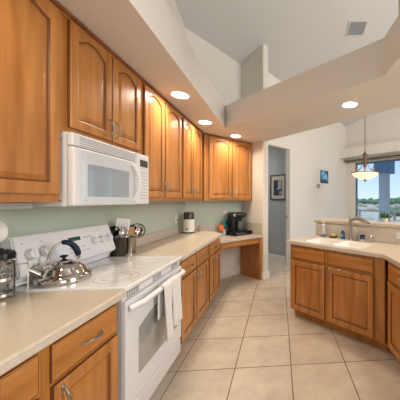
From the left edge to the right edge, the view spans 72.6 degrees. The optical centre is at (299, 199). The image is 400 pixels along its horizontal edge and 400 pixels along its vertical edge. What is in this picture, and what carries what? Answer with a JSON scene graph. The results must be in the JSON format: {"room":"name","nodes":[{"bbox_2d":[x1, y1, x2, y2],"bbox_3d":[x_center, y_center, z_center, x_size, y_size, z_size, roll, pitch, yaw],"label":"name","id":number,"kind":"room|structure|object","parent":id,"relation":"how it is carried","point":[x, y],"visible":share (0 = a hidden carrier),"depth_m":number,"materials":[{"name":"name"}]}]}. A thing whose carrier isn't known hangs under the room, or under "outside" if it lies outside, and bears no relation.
{"room":"kitchen","nodes":[
{"label":"kitchen","id":0,"kind":"room"},
{"bbox_2d":[0,0,184,287],"bbox_3d":[-1.575,-1.631,0.343,0.120,6.063,7.150,0,0,-5],"label":"wall","id":1,"kind":"structure","parent":0,"point":[155,216],"depth_m":2.00,"materials":[{"name":"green paint"}]},
{"bbox_2d":[0,221,7,242],"bbox_3d":[-1.497,0.155,1.072,0.156,0.124,0.310,0,0,-5],"label":"paper towel roll","id":2,"kind":"object","parent":1,"relation":"attached to","point":[3,228],"visible":1,"depth_m":1.20,"materials":[{"name":"white paper"}]},
{"bbox_2d":[0,0,62,201],"bbox_3d":[-1.389,-0.514,0.857,0.327,1.048,0.904,0,0,-5],"label":"upper cabinet","id":3,"kind":"object","parent":1,"relation":"attached to","point":[29,29],"visible":1,"depth_m":1.15,"materials":[{"name":"brown wood"}]},
{"bbox_2d":[0,202,32,208],"bbox_3d":[-1.403,0.026,0.984,0.090,0.032,0.598,0,0,-5],"label":"light","id":4,"kind":"object","parent":3,"relation":"attached to","point":[3,205],"visible":1,"depth_m":1.20,"materials":[{"name":"grey plastic"}]},
{"bbox_2d":[60,7,142,153],"bbox_3d":[-1.443,-0.705,1.697,0.362,0.666,0.774,0,0,-5],"label":"upper cabinet","id":5,"kind":"object","parent":1,"relation":"attached to","point":[100,92],"visible":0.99,"depth_m":1.55,"materials":[{"name":"brown wood"}]},
{"bbox_2d":[33,131,148,205],"bbox_3d":[-1.405,-0.167,1.699,0.434,0.402,0.770,0,0,-5],"label":"microwave","id":6,"kind":"object","parent":5,"relation":"attached to","point":[93,172],"visible":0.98,"depth_m":1.51,"materials":[{"name":"white plastic"}]},
{"bbox_2d":[109,225,182,255],"bbox_3d":[-1.728,0.435,2.978,0.018,0.099,1.832,0,0,-5],"label":"backsplash","id":7,"kind":"structure","parent":1,"relation":"attached to","point":[151,237],"depth_m":2.98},
{"bbox_2d":[140,78,182,200],"bbox_3d":[-1.513,-0.514,2.514,0.362,1.048,0.863,0,0,-5],"label":"upper cabinet","id":8,"kind":"object","parent":1,"relation":"attached to","point":[160,120],"visible":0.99,"depth_m":2.41,"materials":[{"name":"brown wood"}]},
{"bbox_2d":[181,114,203,200],"bbox_3d":[-1.585,-0.514,3.361,0.362,1.048,0.833,0,0,-5],"label":"upper cabinet","id":9,"kind":"object","parent":1,"relation":"attached to","point":[191,135],"visible":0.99,"depth_m":3.25,"materials":[{"name":"brown wood"}]},
{"bbox_2d":[185,28,241,270],"bbox_3d":[-1.515,-0.666,4.362,0.120,4.132,1.081,0,0,40],"label":"wall","id":10,"kind":"structure","parent":0,"point":[225,73],"depth_m":4.39,"materials":[{"name":"beige paint"}]},
{"bbox_2d":[198,223,227,232],"bbox_3d":[-1.392,0.513,4.397,0.018,0.206,0.862,0,0,40],"label":"backsplash","id":11,"kind":"structure","parent":10,"relation":"attached to","point":[207,227],"depth_m":4.23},
{"bbox_2d":[202,133,251,200],"bbox_3d":[-1.280,-0.514,4.259,0.362,1.048,0.927,0,0,40],"label":"upper cabinet","id":12,"kind":"object","parent":10,"relation":"attached to","point":[226,162],"visible":1,"depth_m":4.10,"materials":[{"name":"brown wood"}]},
{"bbox_2d":[220,266,240,278],"bbox_3d":[-1.464,1.330,4.318,0.013,0.140,1.040,0,0,40],"label":"baseboard","id":13,"kind":"structure","parent":10,"relation":"attached to","point":[237,270],"depth_m":4.53,"materials":[{"name":"white paint"}]},
{"bbox_2d":[57,0,399,142],"bbox_3d":[0.094,-1.202,1.972,3.479,0.323,5.713,0,0,-5],"label":"soffit","id":14,"kind":"structure","parent":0,"point":[145,34],"depth_m":2.31,"materials":[{"name":"white paint"}]},
{"bbox_2d":[169,91,190,99],"bbox_3d":[-1.188,-1.036,2.448,0.196,0.005,0.196,0,0,-5],"label":"recessed light","id":15,"kind":"object","parent":14,"relation":"in","point":[176,94],"visible":1,"depth_m":2.45,"materials":[{"name":"white glass"}]},
{"bbox_2d":[197,120,212,124],"bbox_3d":[-1.270,-1.036,3.304,0.196,0.005,0.196,0,0,-5],"label":"recessed light","id":16,"kind":"object","parent":14,"relation":"in","point":[204,122],"visible":1,"depth_m":3.31,"materials":[{"name":"white glass"}]},
{"bbox_2d":[229,134,241,137],"bbox_3d":[-1.043,-1.036,4.006,0.196,0.005,0.196,0,0,-5],"label":"recessed light","id":17,"kind":"object","parent":14,"relation":"in","point":[232,135],"visible":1,"depth_m":4.02,"materials":[{"name":"white glass"}]},
{"bbox_2d":[341,101,358,108],"bbox_3d":[0.544,-1.036,2.696,0.196,0.005,0.196,0,0,-5],"label":"recessed light","id":18,"kind":"object","parent":14,"relation":"in","point":[350,104],"visible":1,"depth_m":2.68,"materials":[{"name":"white glass"}]},
{"bbox_2d":[242,44,267,271],"bbox_3d":[-0.956,-0.676,4.679,0.925,4.152,0.125,0,0,40],"label":"wall","id":19,"kind":"structure","parent":0,"point":[255,68],"depth_m":4.41,"materials":[{"name":"beige paint"}]},
{"bbox_2d":[262,270,268,279],"bbox_3d":[-0.838,1.330,4.577,0.639,0.140,0.149,0,0,40],"label":"baseboard","id":20,"kind":"structure","parent":19,"relation":"attached to","point":[265,275],"depth_m":4.35,"materials":[{"name":"white paint"}]},
{"bbox_2d":[149,259,399,399],"bbox_3d":[1.186,1.430,3.162,6.900,0.060,12.500,0,0,-5],"label":"floor","id":21,"kind":"structure","parent":0,"point":[248,343],"depth_m":2.22,"materials":[{"name":"beige tile"}]},
{"bbox_2d":[0,350,40,399],"bbox_3d":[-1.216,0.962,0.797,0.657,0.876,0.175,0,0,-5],"label":"base cabinet","id":22,"kind":"object","parent":21,"relation":"on","point":[23,381],"visible":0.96,"depth_m":0.83,"materials":[{"name":"brown wood"}]},
{"bbox_2d":[41,302,117,399],"bbox_3d":[-1.241,0.962,1.098,0.657,0.876,0.425,0,0,-5],"label":"base cabinet","id":23,"kind":"object","parent":21,"relation":"on","point":[82,364],"visible":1,"depth_m":1.09,"materials":[{"name":"brown wood"}]},
{"bbox_2d":[0,290,125,375],"bbox_3d":[-1.194,0.455,0.457,0.655,0.137,1.714,0,0,-5],"label":"countertop","id":24,"kind":"structure","parent":23,"relation":"on","point":[29,322],"depth_m":1.03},
{"bbox_2d":[0,248,28,297],"bbox_3d":[-1.478,0.363,1.240,0.106,0.246,0.141,0,0,18],"label":"press","id":25,"kind":"object","parent":24,"relation":"on","point":[7,256],"visible":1,"depth_m":1.22,"materials":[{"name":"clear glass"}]},
{"bbox_2d":[0,224,185,399],"bbox_3d":[-1.264,0.800,1.703,0.699,1.200,0.779,0,0,-5],"label":"stove","id":26,"kind":"object","parent":21,"relation":"on","point":[145,355],"visible":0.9,"depth_m":1.53,"materials":[{"name":"white metal"}]},
{"bbox_2d":[29,240,91,286],"bbox_3d":[-1.393,0.354,1.458,0.255,0.239,0.255,0,0,-11],"label":"kettle","id":27,"kind":"object","parent":26,"relation":"on","point":[64,271],"visible":0.99,"depth_m":1.40,"materials":[{"name":"silver metal"}]},
{"bbox_2d":[85,261,102,268],"bbox_3d":[-1.469,0.465,1.752,0.102,0.018,0.180,0,0,-5],"label":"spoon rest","id":28,"kind":"object","parent":26,"relation":"on","point":[95,264],"visible":0.79,"depth_m":1.76,"materials":[{"name":"white ceramic"}]},
{"bbox_2d":[15,256,181,292],"bbox_3d":[-1.272,0.489,1.704,0.595,0.031,0.776,0,0,-5],"label":"cooktop","id":29,"kind":"object","parent":26,"relation":"in","point":[126,274],"depth_m":1.57,"materials":[{"name":"white"}]},
{"bbox_2d":[158,274,181,341],"bbox_3d":[-0.918,0.754,1.764,0.072,0.380,0.276,0,0,-5],"label":"dish towel","id":30,"kind":"object","parent":26,"relation":"hanging from","point":[169,299],"visible":0.98,"depth_m":1.70,"materials":[{"name":"white fabric"}]},
{"bbox_2d":[178,253,198,344],"bbox_3d":[-1.345,0.962,2.323,0.657,0.876,0.453,0,0,-5],"label":"base cabinet","id":31,"kind":"object","parent":21,"relation":"on","point":[189,281],"visible":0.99,"depth_m":2.34,"materials":[{"name":"brown wood"}]},
{"bbox_2d":[195,245,208,322],"bbox_3d":[-1.384,0.962,2.776,0.657,0.876,0.453,0,0,-5],"label":"base cabinet","id":32,"kind":"object","parent":21,"relation":"on","point":[202,261],"visible":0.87,"depth_m":2.77,"materials":[{"name":"brown wood"}]},
{"bbox_2d":[208,238,219,304],"bbox_3d":[-1.428,0.962,3.297,0.657,0.876,0.588,0,0,-5],"label":"base cabinet","id":33,"kind":"object","parent":21,"relation":"on","point":[213,248],"visible":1,"depth_m":3.27,"materials":[{"name":"brown wood"}]},
{"bbox_2d":[103,223,222,260],"bbox_3d":[-1.418,0.455,3.088,0.655,0.137,1.998,0,0,-5],"label":"countertop","id":34,"kind":"structure","parent":33,"relation":"on","point":[168,242],"depth_m":2.76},
{"bbox_2d":[110,237,126,256],"bbox_3d":[-1.572,0.408,2.136,0.124,0.155,0.124,0,0,-5],"label":"utensil crock","id":35,"kind":"object","parent":34,"relation":"on","point":[120,244],"visible":0.64,"depth_m":2.10,"materials":[{"name":"black ceramic"}]},
{"bbox_2d":[109,226,119,238],"bbox_3d":[-1.589,0.350,2.108,0.092,0.257,0.062,0,0,-26],"label":"ladle","id":36,"kind":"object","parent":35,"relation":"in","point":[113,231],"visible":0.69,"depth_m":2.12,"materials":[{"name":"black plastic"}]},
{"bbox_2d":[115,218,130,238],"bbox_3d":[-1.547,0.318,2.160,0.111,0.321,0.008,0,0,-44],"label":"slotted turner","id":37,"kind":"object","parent":35,"relation":"in","point":[122,221],"visible":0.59,"depth_m":2.16,"materials":[{"name":"white plastic"}]},
{"bbox_2d":[119,227,128,238],"bbox_3d":[-1.518,0.355,2.130,0.066,0.246,0.035,0,0,-28],"label":"spoon","id":38,"kind":"object","parent":35,"relation":"in","point":[123,232],"visible":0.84,"depth_m":2.13,"materials":[{"name":"grey metal"}]},
{"bbox_2d":[126,236,135,253],"bbox_3d":[-1.567,0.411,2.260,0.120,0.150,0.120,0,0,-5],"label":"utensil crock","id":39,"kind":"object","parent":34,"relation":"on","point":[130,241],"visible":0.56,"depth_m":2.23,"materials":[{"name":"silver metal"}]},
{"bbox_2d":[128,227,134,236],"bbox_3d":[-1.532,0.359,2.238,0.055,0.238,0.038,0,0,-5],"label":"wooden spoon","id":40,"kind":"object","parent":39,"relation":"in","point":[131,229],"visible":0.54,"depth_m":2.24,"materials":[{"name":"brown wood"}]},
{"bbox_2d":[135,227,142,239],"bbox_3d":[-1.509,0.364,2.297,0.089,0.230,0.033,0,0,-38],"label":"spoon","id":41,"kind":"object","parent":39,"relation":"in","point":[139,230],"visible":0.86,"depth_m":2.30,"materials":[{"name":"silver metal"}]},
{"bbox_2d":[183,212,194,232],"bbox_3d":[-1.652,0.333,3.672,0.160,0.306,0.163,0,0,-5],"label":"coffee grinder","id":42,"kind":"object","parent":34,"relation":"on","point":[188,221],"visible":0.98,"depth_m":3.61,"materials":[{"name":"beige plastic"}]},
{"bbox_2d":[198,222,262,279],"bbox_3d":[-1.155,0.905,4.197,0.640,0.990,0.862,0,0,40],"label":"desk","id":43,"kind":"object","parent":21,"relation":"on","point":[251,244],"depth_m":4.34,"materials":[{"name":"brown wood"}]},
{"bbox_2d":[228,212,246,231],"bbox_3d":[-1.125,0.385,4.420,0.262,0.331,0.250,0,0,-33],"label":"coffee maker","id":44,"kind":"object","parent":43,"relation":"on","point":[235,224],"visible":0.99,"depth_m":4.33,"materials":[{"name":"black plastic"}]},
{"bbox_2d":[237,221,241,229],"bbox_3d":[-1.072,0.450,4.396,0.093,0.147,0.090,0,0,-33],"label":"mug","id":45,"kind":"object","parent":44,"relation":"on","point":[239,223],"depth_m":4.36,"materials":[{"name":"grey glass"}]},
{"bbox_3d":[-1.322,0.567,4.296,0.076,0.100,0.076,0,0,-5],"label":"jar","id":46,"kind":"object","parent":43,"relation":"on","visible":0},
{"bbox_2d":[222,219,227,226],"bbox_3d":[-1.305,0.473,4.335,0.116,0.272,0.048,0,0,-41],"label":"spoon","id":47,"kind":"object","parent":46,"relation":"in","point":[225,220],"visible":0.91,"depth_m":4.31,"materials":[{"name":"teal plastic"}]},
{"bbox_2d":[290,244,388,350],"bbox_3d":[0.486,0.962,2.792,1.160,0.876,0.607,0,0,40],"label":"base cabinet","id":48,"kind":"object","parent":21,"relation":"on","point":[346,293],"visible":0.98,"depth_m":2.50,"materials":[{"name":"brown wood"}]},
{"bbox_2d":[286,222,399,266],"bbox_3d":[0.881,0.417,2.163,1.186,0.211,2.871,0,0,-26],"label":"countertop","id":49,"kind":"structure","parent":48,"relation":"on","point":[387,247],"depth_m":2.79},
{"bbox_2d":[321,221,325,236],"bbox_3d":[0.308,0.379,3.276,0.070,0.213,0.077,0,0,-5],"label":"soap dispenser","id":50,"kind":"object","parent":49,"relation":"on","point":[323,232],"visible":1,"depth_m":3.26,"materials":[{"name":"white plastic"}]},
{"bbox_2d":[305,238,375,248],"bbox_3d":[0.438,0.574,2.813,0.754,0.182,0.379,0,0,40],"label":"double sink","id":51,"kind":"object","parent":49,"relation":"in","point":[350,244],"visible":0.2,"depth_m":2.89,"materials":[{"name":"white ceramic"}]},
{"bbox_2d":[305,238,344,243],"bbox_3d":[0.291,0.574,2.937,0.369,0.182,0.379,0,0,40],"label":"basin","id":52,"kind":"object","parent":51,"relation":"in","point":[317,240],"depth_m":3.08,"materials":[{"name":"white ceramic"}]},
{"bbox_2d":[331,241,375,248],"bbox_3d":[0.584,0.574,2.691,0.374,0.182,0.379,0,0,40],"label":"basin","id":53,"kind":"object","parent":51,"relation":"in","point":[350,244],"depth_m":2.83,"materials":[{"name":"white ceramic"}]},
{"bbox_2d":[341,227,344,238],"bbox_3d":[0.534,0.412,3.082,0.060,0.146,0.044,0,0,40],"label":"dish soap bottle","id":54,"kind":"object","parent":49,"relation":"on","point":[342,231],"visible":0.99,"depth_m":3.06,"materials":[{"name":"blue plastic"}]},
{"bbox_2d":[316,222,399,243],"bbox_3d":[0.797,0.399,2.956,1.496,0.173,0.014,0,0,40],"label":"backsplash","id":55,"kind":"structure","parent":49,"relation":"on","point":[380,234],"depth_m":2.96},
{"bbox_2d":[348,215,369,240],"bbox_3d":[0.697,0.335,2.878,0.088,0.302,0.369,0,0,-28],"label":"kitchen faucet","id":56,"kind":"object","parent":49,"relation":"on","point":[360,219],"visible":1,"depth_m":2.94,"materials":[{"name":"silver metal"}]},
{"bbox_2d":[360,235,364,240],"bbox_3d":[0.736,0.449,2.918,0.062,0.074,0.062,0,0,40],"label":"jar","id":57,"kind":"object","parent":49,"relation":"on","point":[362,237],"visible":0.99,"depth_m":2.89,"materials":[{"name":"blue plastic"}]},
{"bbox_2d":[369,223,376,242],"bbox_3d":[0.822,0.374,2.812,0.052,0.223,0.110,0,0,-16],"label":"tap","id":58,"kind":"object","parent":49,"relation":"on","point":[370,236],"visible":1,"depth_m":2.83,"materials":[{"name":"silver metal"}]},
{"bbox_2d":[388,261,399,362],"bbox_3d":[1.059,0.962,1.899,0.627,0.876,0.605,0,0,-5],"label":"base cabinet","id":59,"kind":"object","parent":21,"relation":"on","point":[393,270],"visible":1,"depth_m":2.03,"materials":[{"name":"brown wood"}]},
{"bbox_2d":[268,147,284,255],"bbox_3d":[-1.153,0.025,6.340,2.279,2.750,0.100,0,0,40],"label":"wall","id":60,"kind":"structure","parent":0,"point":[276,157],"depth_m":5.76,"materials":[{"name":"grey paint"}]},
{"bbox_2d":[268,253,284,261],"bbox_3d":[-1.191,1.335,6.278,2.250,0.130,0.014,0,0,40],"label":"baseboard","id":61,"kind":"structure","parent":60,"relation":"attached to","point":[270,256],"depth_m":5.72,"materials":[{"name":"white paint"}]},
{"bbox_2d":[270,174,284,199],"bbox_3d":[-0.513,-0.295,5.717,0.490,0.580,0.025,0,0,40],"label":"framed picture","id":62,"kind":"object","parent":60,"relation":"attached to","point":[277,182],"visible":1,"depth_m":5.72,"materials":[{"name":"brown"}]},
{"bbox_2d":[274,180,281,195],"bbox_3d":[-0.512,-0.285,5.718,0.280,0.360,0.002,0,0,40],"label":"print","id":63,"kind":"object","parent":62,"relation":"attached to","point":[277,183],"depth_m":5.72},
{"bbox_2d":[175,0,397,126],"bbox_3d":[1.476,-3.739,2.293,6.570,3.262,10.720,0,0,-5],"label":"ceiling","id":64,"kind":"structure","parent":0,"point":[300,36],"depth_m":4.09,"materials":[{"name":"white paint"}]},
{"bbox_2d":[345,20,368,36],"bbox_3d":[0.975,-2.951,4.257,0.346,0.115,0.292,0,0,-6],"label":"ceiling vent","id":65,"kind":"object","parent":64,"relation":"in","point":[356,28],"visible":1,"depth_m":4.25,"materials":[{"name":"grey metal"}]},
{"bbox_2d":[351,116,378,181],"bbox_3d":[1.316,-1.578,5.000,0.592,2.447,0.564,0,0,-5],"label":"pendant lamp","id":66,"kind":"object","parent":64,"relation":"hanging from","point":[364,175],"visible":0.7,"depth_m":4.93,"materials":[{"name":"white glass"}]},
{"bbox_2d":[268,72,345,239],"bbox_3d":[0.185,-0.616,6.064,0.120,4.033,3.503,0,0,40],"label":"wall","id":67,"kind":"structure","parent":0,"point":[312,151],"depth_m":6.18,"materials":[{"name":"white paint"}]},
{"bbox_2d":[268,144,289,262],"bbox_3d":[-0.566,0.131,5.178,0.134,2.539,0.920,0,0,40],"label":"door frame","id":68,"kind":"structure","parent":67,"relation":"in","point":[287,150],"depth_m":5.49,"materials":[{"name":"white"}]},
{"bbox_2d":[320,170,327,183],"bbox_3d":[0.642,-0.605,6.494,0.022,0.330,0.340,0,0,40],"label":"wall picture","id":69,"kind":"object","parent":67,"relation":"attached to","point":[323,174],"visible":1,"depth_m":6.44},
{"bbox_2d":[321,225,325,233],"bbox_3d":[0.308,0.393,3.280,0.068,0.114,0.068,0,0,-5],"label":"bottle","id":70,"kind":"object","parent":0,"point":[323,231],"depth_m":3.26,"materials":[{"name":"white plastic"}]},
{"bbox_2d":[339,107,399,218],"bbox_3d":[2.720,-0.897,6.072,4.160,4.593,0.500,0,0,40],"label":"wall","id":71,"kind":"structure","parent":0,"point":[384,126],"depth_m":6.80,"materials":[{"name":"white paint"}]},
{"bbox_2d":[344,155,399,161],"bbox_3d":[2.560,-1.135,6.271,3.360,0.044,0.120,0,0,40],"label":"curtain rod","id":72,"kind":"object","parent":71,"relation":"attached to","point":[391,155],"visible":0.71,"depth_m":6.67,"materials":[{"name":"brown metal"}]},
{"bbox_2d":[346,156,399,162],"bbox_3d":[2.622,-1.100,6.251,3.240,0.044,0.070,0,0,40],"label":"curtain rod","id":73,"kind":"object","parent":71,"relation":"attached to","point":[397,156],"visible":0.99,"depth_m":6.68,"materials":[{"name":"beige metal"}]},
{"bbox_2d":[356,159,399,221],"bbox_3d":[2.785,0.013,6.272,3.019,2.173,0.072,0,0,40],"label":"window","id":74,"kind":"structure","parent":71,"relation":"attached to","point":[379,193],"depth_m":6.76,"materials":[{"name":"clear glass"}]},
{"bbox_3d":[0.952,0.854,2.182,2.729,1.092,1.238,0,0,40],"label":"wall","id":75,"kind":"structure","parent":0,"visible":0},
{"bbox_2d":[314,218,399,227],"bbox_3d":[1.319,0.289,2.407,1.052,0.033,3.193,0,0,-27],"label":"bar","id":76,"kind":"object","parent":75,"relation":"on","point":[394,224],"visible":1,"depth_m":3.11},
{"bbox_2d":[379,211,392,221],"bbox_3d":[1.070,0.199,3.101,0.192,0.147,0.225,0,0,-5],"label":"potted plant","id":77,"kind":"object","parent":76,"relation":"on","point":[384,216],"visible":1,"depth_m":3.08,"materials":[{"name":"green plant"}]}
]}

